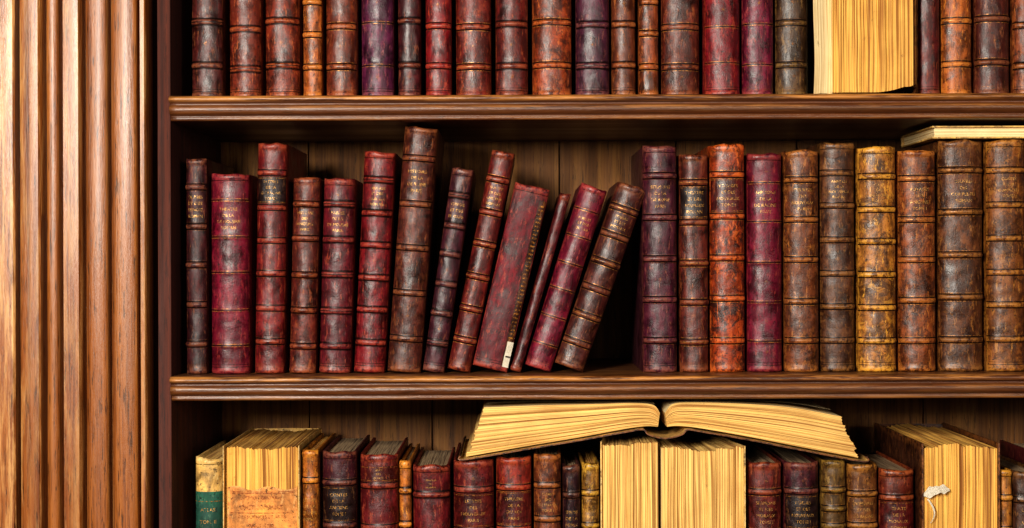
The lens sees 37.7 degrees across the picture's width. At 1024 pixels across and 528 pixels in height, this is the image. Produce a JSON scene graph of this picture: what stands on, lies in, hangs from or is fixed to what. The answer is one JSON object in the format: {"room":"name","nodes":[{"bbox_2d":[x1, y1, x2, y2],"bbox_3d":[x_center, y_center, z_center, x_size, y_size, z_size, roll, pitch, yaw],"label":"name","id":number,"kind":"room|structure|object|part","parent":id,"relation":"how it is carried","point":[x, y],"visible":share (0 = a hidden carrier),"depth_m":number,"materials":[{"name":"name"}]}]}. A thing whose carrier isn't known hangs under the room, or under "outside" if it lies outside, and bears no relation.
{"room":"library","nodes":[
{"label":"library","id":0,"kind":"room"},
{"bbox_2d":[676,154,708,371],"bbox_3d":[0.183,-0.001,1.578,0.030,0.219,0.157,0,0,0],"label":"book","id":1,"kind":"object","parent":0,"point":[692,170],"depth_m":1.50,"materials":[{"name":"leather"}]},
{"bbox_2d":[694,144,744,371],"bbox_3d":[0.217,-0.006,1.577,0.035,0.229,0.157,0,0,0],"label":"book","id":2,"kind":"object","parent":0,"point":[721,167],"depth_m":1.50,"materials":[{"name":"leather"}]},
{"bbox_2d":[739,0,773,93],"bbox_3d":[0.247,-0.281,1.575,0.032,0.227,0.152,0,0,0],"label":"book","id":3,"kind":"object","parent":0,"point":[756,17],"depth_m":1.50,"materials":[{"name":"leather"}]},
{"bbox_2d":[744,153,781,371],"bbox_3d":[0.254,-0.002,1.578,0.035,0.220,0.156,0,0,0],"label":"book","id":4,"kind":"object","parent":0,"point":[762,172],"depth_m":1.50,"materials":[{"name":"leather"}]},
{"bbox_2d":[773,0,807,93],"bbox_3d":[0.281,-0.283,1.577,0.033,0.231,0.152,0,0,0],"label":"book","id":5,"kind":"object","parent":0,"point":[790,23],"depth_m":1.50,"materials":[{"name":"leather"}]},
{"bbox_2d":[778,149,818,371],"bbox_3d":[0.291,-0.003,1.577,0.035,0.223,0.157,0,0,0],"label":"book","id":6,"kind":"object","parent":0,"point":[798,170],"depth_m":1.50,"materials":[{"name":"leather"}]},
{"bbox_2d":[806,142,854,371],"bbox_3d":[0.328,-0.007,1.579,0.035,0.230,0.157,0,0,0],"label":"book","id":7,"kind":"object","parent":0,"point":[831,166],"depth_m":1.50,"materials":[{"name":"leather"}]},
{"bbox_2d":[854,146,895,371],"bbox_3d":[0.367,-0.005,1.576,0.038,0.226,0.157,0,0,0],"label":"book","id":8,"kind":"object","parent":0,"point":[874,166],"depth_m":1.50,"materials":[{"name":"leather"}]},
{"bbox_2d":[895,150,935,371],"bbox_3d":[0.408,-0.003,1.577,0.038,0.222,0.157,0,0,0],"label":"book","id":9,"kind":"object","parent":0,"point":[915,170],"depth_m":1.50,"materials":[{"name":"leather"}]},
{"bbox_2d":[909,139,982,371],"bbox_3d":[0.452,-0.009,1.577,0.045,0.233,0.158,0,0,0],"label":"book","id":10,"kind":"object","parent":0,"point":[954,168],"depth_m":1.50,"materials":[{"name":"leather"}]},
{"bbox_2d":[982,139,1023,370],"bbox_3d":[0.497,-0.009,1.576,0.039,0.233,0.156,0,0,0],"label":"book","id":11,"kind":"object","parent":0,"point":[1002,160],"depth_m":1.50,"materials":[{"name":"leather"}]},
{"bbox_3d":[0.004,1.025,-0.300,6.000,0.050,4.400,0,0,0],"label":"floor","id":12,"kind":"structure","parent":0,"visible":0},
{"bbox_2d":[0,0,1023,527],"bbox_3d":[0.108,0.235,1.603,1.446,1.530,0.305,0,0,0],"label":"bookcase","id":13,"kind":"object","parent":12,"relation":"on","point":[104,423],"visible":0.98,"depth_m":1.47,"materials":[{"name":"brown wood"}]},
{"bbox_3d":[-0.342,0.256,1.607,0.013,1.490,0.257,0,0,0],"label":"panel","id":14,"kind":"part","parent":13,"relation":"part of","materials":[{"name":"brown wood"}]},
{"bbox_2d":[196,440,224,527],"bbox_3d":[-0.304,0.309,1.574,0.028,0.233,0.151,0,0,0],"label":"book","id":15,"kind":"object","parent":13,"relation":"on","point":[209,464],"visible":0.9,"depth_m":1.50,"materials":[{"name":"leather"}]},
{"bbox_2d":[223,427,321,527],"bbox_3d":[-0.250,0.303,1.584,0.078,0.244,0.176,0,0,0],"label":"books","id":16,"kind":"object","parent":13,"relation":"on","point":[262,468],"visible":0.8,"depth_m":1.50,"materials":[{"name":"paper"}]},
{"bbox_3d":[0.232,-0.155,1.602,1.136,0.025,0.266,0,0,0],"label":"shelf","id":17,"kind":"part","parent":13,"relation":"part of","materials":[{"name":"brown wood"}]},
{"bbox_3d":[0.232,0.121,1.602,1.136,0.025,0.266,0,0,0],"label":"shelf","id":18,"kind":"part","parent":13,"relation":"part of","materials":[{"name":"brown wood"}]},
{"bbox_2d":[185,126,1023,373],"bbox_3d":[0.187,-0.015,1.578,1.031,0.248,0.162,0,0,0],"label":"books","id":19,"kind":"object","parent":13,"relation":"on","point":[828,257],"visible":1,"depth_m":1.50,"materials":[{"name":"leather"}]},
{"bbox_2d":[185,159,233,373],"bbox_3d":[-0.317,0.002,1.579,0.022,0.216,0.157,0,0,0],"label":"book","id":20,"kind":"object","parent":19,"relation":"on","point":[202,187],"depth_m":1.50,"materials":[{"name":"leather"}]},
{"bbox_2d":[211,173,257,373],"bbox_3d":[-0.283,0.009,1.577,0.039,0.202,0.156,0,0,0],"label":"book","id":21,"kind":"object","parent":19,"relation":"on","point":[234,197],"depth_m":1.50,"materials":[{"name":"leather"}]},
{"bbox_2d":[255,143,306,373],"bbox_3d":[-0.242,-0.006,1.579,0.030,0.232,0.156,1,0,0],"label":"book","id":22,"kind":"object","parent":19,"relation":"on","point":[281,167],"depth_m":1.50,"materials":[{"name":"leather"}]},
{"bbox_2d":[289,177,323,373],"bbox_3d":[-0.208,0.011,1.577,0.028,0.197,0.158,1,0,0],"label":"book","id":23,"kind":"object","parent":19,"relation":"on","point":[306,194],"depth_m":1.50,"materials":[{"name":"leather"}]},
{"bbox_2d":[319,178,362,372],"bbox_3d":[-0.176,0.011,1.577,0.033,0.196,0.157,2,0,0],"label":"book","id":24,"kind":"object","parent":19,"relation":"on","point":[340,199],"depth_m":1.50,"materials":[{"name":"leather"}]},
{"bbox_2d":[354,151,401,372],"bbox_3d":[-0.138,-0.002,1.579,0.032,0.223,0.157,3,0,0],"label":"book","id":25,"kind":"object","parent":19,"relation":"on","point":[377,200],"depth_m":1.50,"materials":[{"name":"leather"}]},
{"bbox_2d":[388,126,443,372],"bbox_3d":[-0.100,-0.015,1.576,0.034,0.247,0.157,4,0,0],"label":"book","id":26,"kind":"object","parent":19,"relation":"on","point":[414,181],"depth_m":1.50,"materials":[{"name":"leather"}]},
{"bbox_2d":[423,167,476,372],"bbox_3d":[-0.064,0.006,1.576,0.023,0.206,0.157,8,0,0],"label":"book","id":27,"kind":"object","parent":19,"relation":"on","point":[442,348],"depth_m":1.50,"materials":[{"name":"leather"}]},
{"bbox_2d":[448,150,514,372],"bbox_3d":[-0.031,-0.003,1.578,0.025,0.225,0.157,12,0,0],"label":"book","id":28,"kind":"object","parent":19,"relation":"on","point":[469,346],"depth_m":1.50,"materials":[{"name":"leather"}]},
{"bbox_2d":[473,182,549,372],"bbox_3d":[-0.001,0.013,1.579,0.036,0.189,0.156,13,0,0],"label":"book","id":29,"kind":"object","parent":19,"relation":"on","point":[492,345],"depth_m":1.50,"materials":[{"name":"leather"}]},
{"bbox_2d":[510,193,570,371],"bbox_3d":[0.029,0.018,1.580,0.012,0.186,0.156,16,0,0],"label":"book","id":30,"kind":"object","parent":19,"relation":"on","point":[539,307],"depth_m":1.50,"materials":[{"name":"leather"}]},
{"bbox_2d":[524,183,606,371],"bbox_3d":[0.054,0.013,1.578,0.027,0.192,0.156,17,0,0],"label":"book","id":31,"kind":"object","parent":19,"relation":"on","point":[553,317],"depth_m":1.50,"materials":[{"name":"leather"}]},
{"bbox_2d":[554,182,644,371],"bbox_3d":[0.089,0.012,1.577,0.031,0.194,0.157,19,0,0],"label":"book","id":32,"kind":"object","parent":19,"relation":"on","point":[577,320],"depth_m":1.50,"materials":[{"name":"leather"}]},
{"bbox_2d":[631,145,676,372],"bbox_3d":[0.149,-0.005,1.576,0.035,0.228,0.157,0,0,0],"label":"book","id":33,"kind":"object","parent":19,"relation":"on","point":[653,168],"depth_m":1.50,"materials":[{"name":"leather"}]},
{"bbox_2d":[901,126,1023,147],"bbox_3d":[0.494,-0.132,1.562,0.148,0.012,0.122,0,0,0],"label":"book","id":34,"kind":"object","parent":19,"relation":"on","point":[931,134],"visible":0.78,"depth_m":1.50,"materials":[{"name":"paper"}]},
{"bbox_2d":[191,0,1023,95],"bbox_3d":[0.202,-0.290,1.575,1.051,0.245,0.158,0,0,0],"label":"books","id":35,"kind":"object","parent":13,"relation":"on","point":[240,47],"visible":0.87,"depth_m":1.50,"materials":[{"name":"leather"}]},
{"bbox_2d":[191,0,229,95],"bbox_3d":[-0.307,-0.286,1.577,0.032,0.241,0.152,0,0,0],"label":"book","id":36,"kind":"object","parent":35,"relation":"on","point":[210,23],"depth_m":1.50,"materials":[{"name":"leather"}]},
{"bbox_2d":[230,0,265,95],"bbox_3d":[-0.269,-0.275,1.577,0.032,0.219,0.152,0,0,0],"label":"book","id":37,"kind":"object","parent":35,"relation":"on","point":[247,17],"depth_m":1.50,"materials":[{"name":"leather"}]},
{"bbox_2d":[265,0,303,95],"bbox_3d":[-0.232,-0.288,1.577,0.035,0.244,0.152,0,0,0],"label":"book","id":38,"kind":"object","parent":35,"relation":"on","point":[284,19],"depth_m":1.51,"materials":[{"name":"leather"}]},
{"bbox_2d":[302,0,326,95],"bbox_3d":[-0.201,-0.277,1.575,0.020,0.223,0.152,0,0,0],"label":"book","id":39,"kind":"object","parent":35,"relation":"on","point":[314,12],"depth_m":1.50,"materials":[{"name":"leather"}]},
{"bbox_2d":[326,0,361,94],"bbox_3d":[-0.172,-0.278,1.573,0.031,0.223,0.152,0,0,0],"label":"book","id":40,"kind":"object","parent":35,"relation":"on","point":[343,17],"depth_m":1.50,"materials":[{"name":"leather"}]},
{"bbox_2d":[362,0,397,94],"bbox_3d":[-0.136,-0.284,1.577,0.033,0.235,0.151,0,0,0],"label":"book","id":41,"kind":"object","parent":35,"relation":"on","point":[379,17],"depth_m":1.50,"materials":[{"name":"leather"}]},
{"bbox_2d":[398,0,425,94],"bbox_3d":[-0.103,-0.286,1.577,0.024,0.240,0.152,0,0,0],"label":"book","id":42,"kind":"object","parent":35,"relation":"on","point":[411,13],"depth_m":1.50,"materials":[{"name":"leather"}]},
{"bbox_2d":[425,0,455,94],"bbox_3d":[-0.074,-0.279,1.573,0.027,0.226,0.153,0,0,0],"label":"book","id":43,"kind":"object","parent":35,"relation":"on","point":[440,15],"depth_m":1.50,"materials":[{"name":"leather"}]},
{"bbox_2d":[456,0,492,94],"bbox_3d":[-0.039,-0.278,1.578,0.036,0.223,0.152,0,0,0],"label":"book","id":44,"kind":"object","parent":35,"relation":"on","point":[474,18],"depth_m":1.51,"materials":[{"name":"leather"}]},
{"bbox_2d":[495,0,527,94],"bbox_3d":[-0.001,-0.282,1.574,0.033,0.230,0.152,0,0,0],"label":"book","id":45,"kind":"object","parent":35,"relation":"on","point":[511,15],"depth_m":1.50,"materials":[{"name":"leather"}]},
{"bbox_2d":[530,0,571,94],"bbox_3d":[0.040,-0.283,1.575,0.040,0.233,0.152,0,0,0],"label":"book","id":46,"kind":"object","parent":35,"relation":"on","point":[550,20],"depth_m":1.50,"materials":[{"name":"leather"}]},
{"bbox_2d":[571,0,609,94],"bbox_3d":[0.081,-0.282,1.575,0.034,0.230,0.152,0,0,0],"label":"book","id":47,"kind":"object","parent":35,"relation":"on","point":[590,19],"depth_m":1.50,"materials":[{"name":"leather"}]},
{"bbox_2d":[609,0,635,93],"bbox_3d":[0.112,-0.282,1.576,0.025,0.230,0.152,0,0,0],"label":"book","id":48,"kind":"object","parent":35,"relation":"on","point":[622,13],"depth_m":1.50,"materials":[{"name":"leather"}]},
{"bbox_2d":[635,0,658,93],"bbox_3d":[0.137,-0.279,1.576,0.021,0.224,0.152,0,0,0],"label":"book","id":49,"kind":"object","parent":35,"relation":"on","point":[646,11],"depth_m":1.50,"materials":[{"name":"leather"}]},
{"bbox_2d":[658,0,698,93],"bbox_3d":[0.169,-0.277,1.576,0.039,0.219,0.152,0,0,0],"label":"book","id":50,"kind":"object","parent":35,"relation":"on","point":[678,20],"depth_m":1.50,"materials":[{"name":"leather"}]},
{"bbox_2d":[699,0,739,93],"bbox_3d":[0.211,-0.290,1.572,0.036,0.245,0.152,0,0,0],"label":"book","id":51,"kind":"object","parent":35,"relation":"on","point":[719,20],"depth_m":1.50,"materials":[{"name":"leather"}]},
{"bbox_2d":[918,0,939,92],"bbox_3d":[0.418,-0.279,1.577,0.023,0.221,0.151,0,0,0],"label":"book","id":52,"kind":"object","parent":35,"relation":"on","point":[928,10],"depth_m":1.50,"materials":[{"name":"leather"}]},
{"bbox_2d":[939,0,971,92],"bbox_3d":[0.447,-0.286,1.577,0.031,0.236,0.152,0,0,0],"label":"book","id":53,"kind":"object","parent":35,"relation":"on","point":[955,16],"depth_m":1.50,"materials":[{"name":"leather"}]},
{"bbox_2d":[971,0,1009,92],"bbox_3d":[0.483,-0.290,1.576,0.036,0.243,0.152,0,0,0],"label":"book","id":54,"kind":"object","parent":35,"relation":"on","point":[990,19],"depth_m":1.50,"materials":[{"name":"leather"}]},
{"bbox_2d":[1008,0,1023,92],"bbox_3d":[0.521,-0.279,1.576,0.033,0.221,0.152,0,0,0],"label":"book","id":55,"kind":"object","parent":35,"relation":"on","point":[1015,7],"depth_m":1.51,"materials":[{"name":"leather"}]},
{"bbox_2d":[302,433,1023,527],"bbox_3d":[0.262,0.304,1.578,0.946,0.239,0.161,0,0,0],"label":"books","id":56,"kind":"object","parent":13,"relation":"on","point":[352,482],"visible":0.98,"depth_m":1.50,"materials":[{"name":"leather"}]},
{"bbox_2d":[302,433,335,527],"bbox_3d":[-0.202,0.306,1.580,0.018,0.239,0.157,0,0,0],"label":"book","id":57,"kind":"object","parent":56,"relation":"on","point":[317,457],"depth_m":1.51,"materials":[{"name":"leather"}]},
{"bbox_2d":[322,435,369,527],"bbox_3d":[-0.173,0.306,1.579,0.035,0.238,0.157,0,0,0],"label":"book","id":58,"kind":"object","parent":56,"relation":"on","point":[345,461],"depth_m":1.51,"materials":[{"name":"leather"}]},
{"bbox_2d":[361,437,407,527],"bbox_3d":[-0.134,0.308,1.579,0.038,0.235,0.157,0,0,0],"label":"book","id":59,"kind":"object","parent":56,"relation":"on","point":[384,464],"depth_m":1.50,"materials":[{"name":"leather"}]},
{"bbox_2d":[399,443,419,527],"bbox_3d":[-0.107,0.311,1.580,0.014,0.228,0.157,0,0,0],"label":"book","id":60,"kind":"object","parent":56,"relation":"on","point":[409,456],"depth_m":1.51,"materials":[{"name":"leather"}]},
{"bbox_2d":[413,447,454,527],"bbox_3d":[-0.081,0.313,1.580,0.038,0.224,0.157,0,0,0],"label":"book","id":61,"kind":"object","parent":56,"relation":"on","point":[433,471],"depth_m":1.51,"materials":[{"name":"leather"}]},
{"bbox_2d":[454,443,494,527],"bbox_3d":[-0.038,0.311,1.578,0.040,0.229,0.157,0,0,0],"label":"book","id":62,"kind":"object","parent":56,"relation":"on","point":[474,479],"depth_m":1.50,"materials":[{"name":"leather"}]},
{"bbox_2d":[496,449,530,527],"bbox_3d":[0.002,0.309,1.579,0.035,0.231,0.157,0,0,0],"label":"book","id":63,"kind":"object","parent":56,"relation":"on","point":[513,470],"depth_m":1.50,"materials":[{"name":"leather"}]},
{"bbox_2d":[532,445,560,527],"bbox_3d":[0.036,0.307,1.579,0.028,0.234,0.156,0,0,0],"label":"book","id":64,"kind":"object","parent":56,"relation":"on","point":[546,461],"depth_m":1.50,"materials":[{"name":"leather"}]},
{"bbox_2d":[559,447,579,527],"bbox_3d":[0.060,0.313,1.578,0.019,0.224,0.157,0,0,0],"label":"book","id":65,"kind":"object","parent":56,"relation":"on","point":[569,461],"depth_m":1.50,"materials":[{"name":"leather"}]},
{"bbox_2d":[575,445,599,527],"bbox_3d":[0.079,0.312,1.578,0.019,0.226,0.157,0,0,0],"label":"book","id":66,"kind":"object","parent":56,"relation":"on","point":[586,461],"depth_m":1.50,"materials":[{"name":"leather"}]},
{"bbox_2d":[458,398,868,461],"bbox_3d":[0.151,0.167,1.579,0.410,0.062,0.172,0,0,0],"label":"book","id":67,"kind":"object","parent":56,"relation":"on","point":[502,426],"visible":0.86,"depth_m":1.50,"materials":[{"name":"paper"}]},
{"bbox_2d":[745,444,781,527],"bbox_3d":[0.254,0.311,1.579,0.035,0.226,0.157,0,0,0],"label":"book","id":68,"kind":"object","parent":56,"relation":"on","point":[763,464],"depth_m":1.50,"materials":[{"name":"leather"}]},
{"bbox_2d":[761,444,817,527],"bbox_3d":[0.292,0.311,1.577,0.035,0.226,0.157,0,0,0],"label":"book","id":69,"kind":"object","parent":56,"relation":"on","point":[794,473],"depth_m":1.50,"materials":[{"name":"leather"}]},
{"bbox_2d":[803,451,845,527],"bbox_3d":[0.324,0.310,1.578,0.026,0.227,0.157,0,0,0],"label":"book","id":70,"kind":"object","parent":56,"relation":"on","point":[826,474],"depth_m":1.50,"materials":[{"name":"leather"}]},
{"bbox_2d":[845,459,877,527],"bbox_3d":[0.352,0.312,1.578,0.032,0.223,0.158,0,0,0],"label":"book","id":71,"kind":"object","parent":56,"relation":"on","point":[861,478],"depth_m":1.50,"materials":[{"name":"leather"}]},
{"bbox_2d":[864,451,913,527],"bbox_3d":[0.388,0.315,1.580,0.036,0.218,0.157,0,0,0],"label":"book","id":72,"kind":"object","parent":56,"relation":"on","point":[890,496],"depth_m":1.51,"materials":[{"name":"leather"}]},
{"bbox_2d":[1000,465,1012,527],"bbox_3d":[0.495,0.315,1.578,0.014,0.217,0.157,0,0,0],"label":"book","id":73,"kind":"object","parent":56,"relation":"on","point":[1006,473],"depth_m":1.50,"materials":[{"name":"leather"}]},
{"bbox_2d":[1000,440,1023,462],"bbox_3d":[0.556,0.308,1.577,0.035,0.230,0.157,0,0,0],"label":"book","id":74,"kind":"object","parent":56,"relation":"on","point":[1009,452],"depth_m":1.61,"materials":[{"name":"leather"}]},
{"bbox_2d":[1000,454,1023,527],"bbox_3d":[0.519,0.315,1.578,0.032,0.216,0.157,0,0,0],"label":"book","id":75,"kind":"object","parent":56,"relation":"on","point":[1011,465],"depth_m":1.50,"materials":[{"name":"leather"}]},
{"bbox_2d":[600,430,745,527],"bbox_3d":[0.160,0.300,1.573,0.147,0.248,0.154,0,0,0],"label":"books","id":76,"kind":"object","parent":13,"relation":"on","point":[693,479],"visible":0.94,"depth_m":1.50,"materials":[{"name":"paper"}]},
{"bbox_2d":[807,0,917,93],"bbox_3d":[0.352,-0.281,1.574,0.106,0.226,0.167,0,0,0],"label":"book","id":77,"kind":"object","parent":13,"relation":"on","point":[854,46],"visible":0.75,"depth_m":1.50,"materials":[{"name":"paper"}]},
{"bbox_2d":[874,423,999,527],"bbox_3d":[0.448,0.301,1.595,0.078,0.244,0.205,0,0,0],"label":"book","id":78,"kind":"object","parent":13,"relation":"on","point":[956,475],"visible":0.81,"depth_m":1.50,"materials":[{"name":"paper"}]}
]}

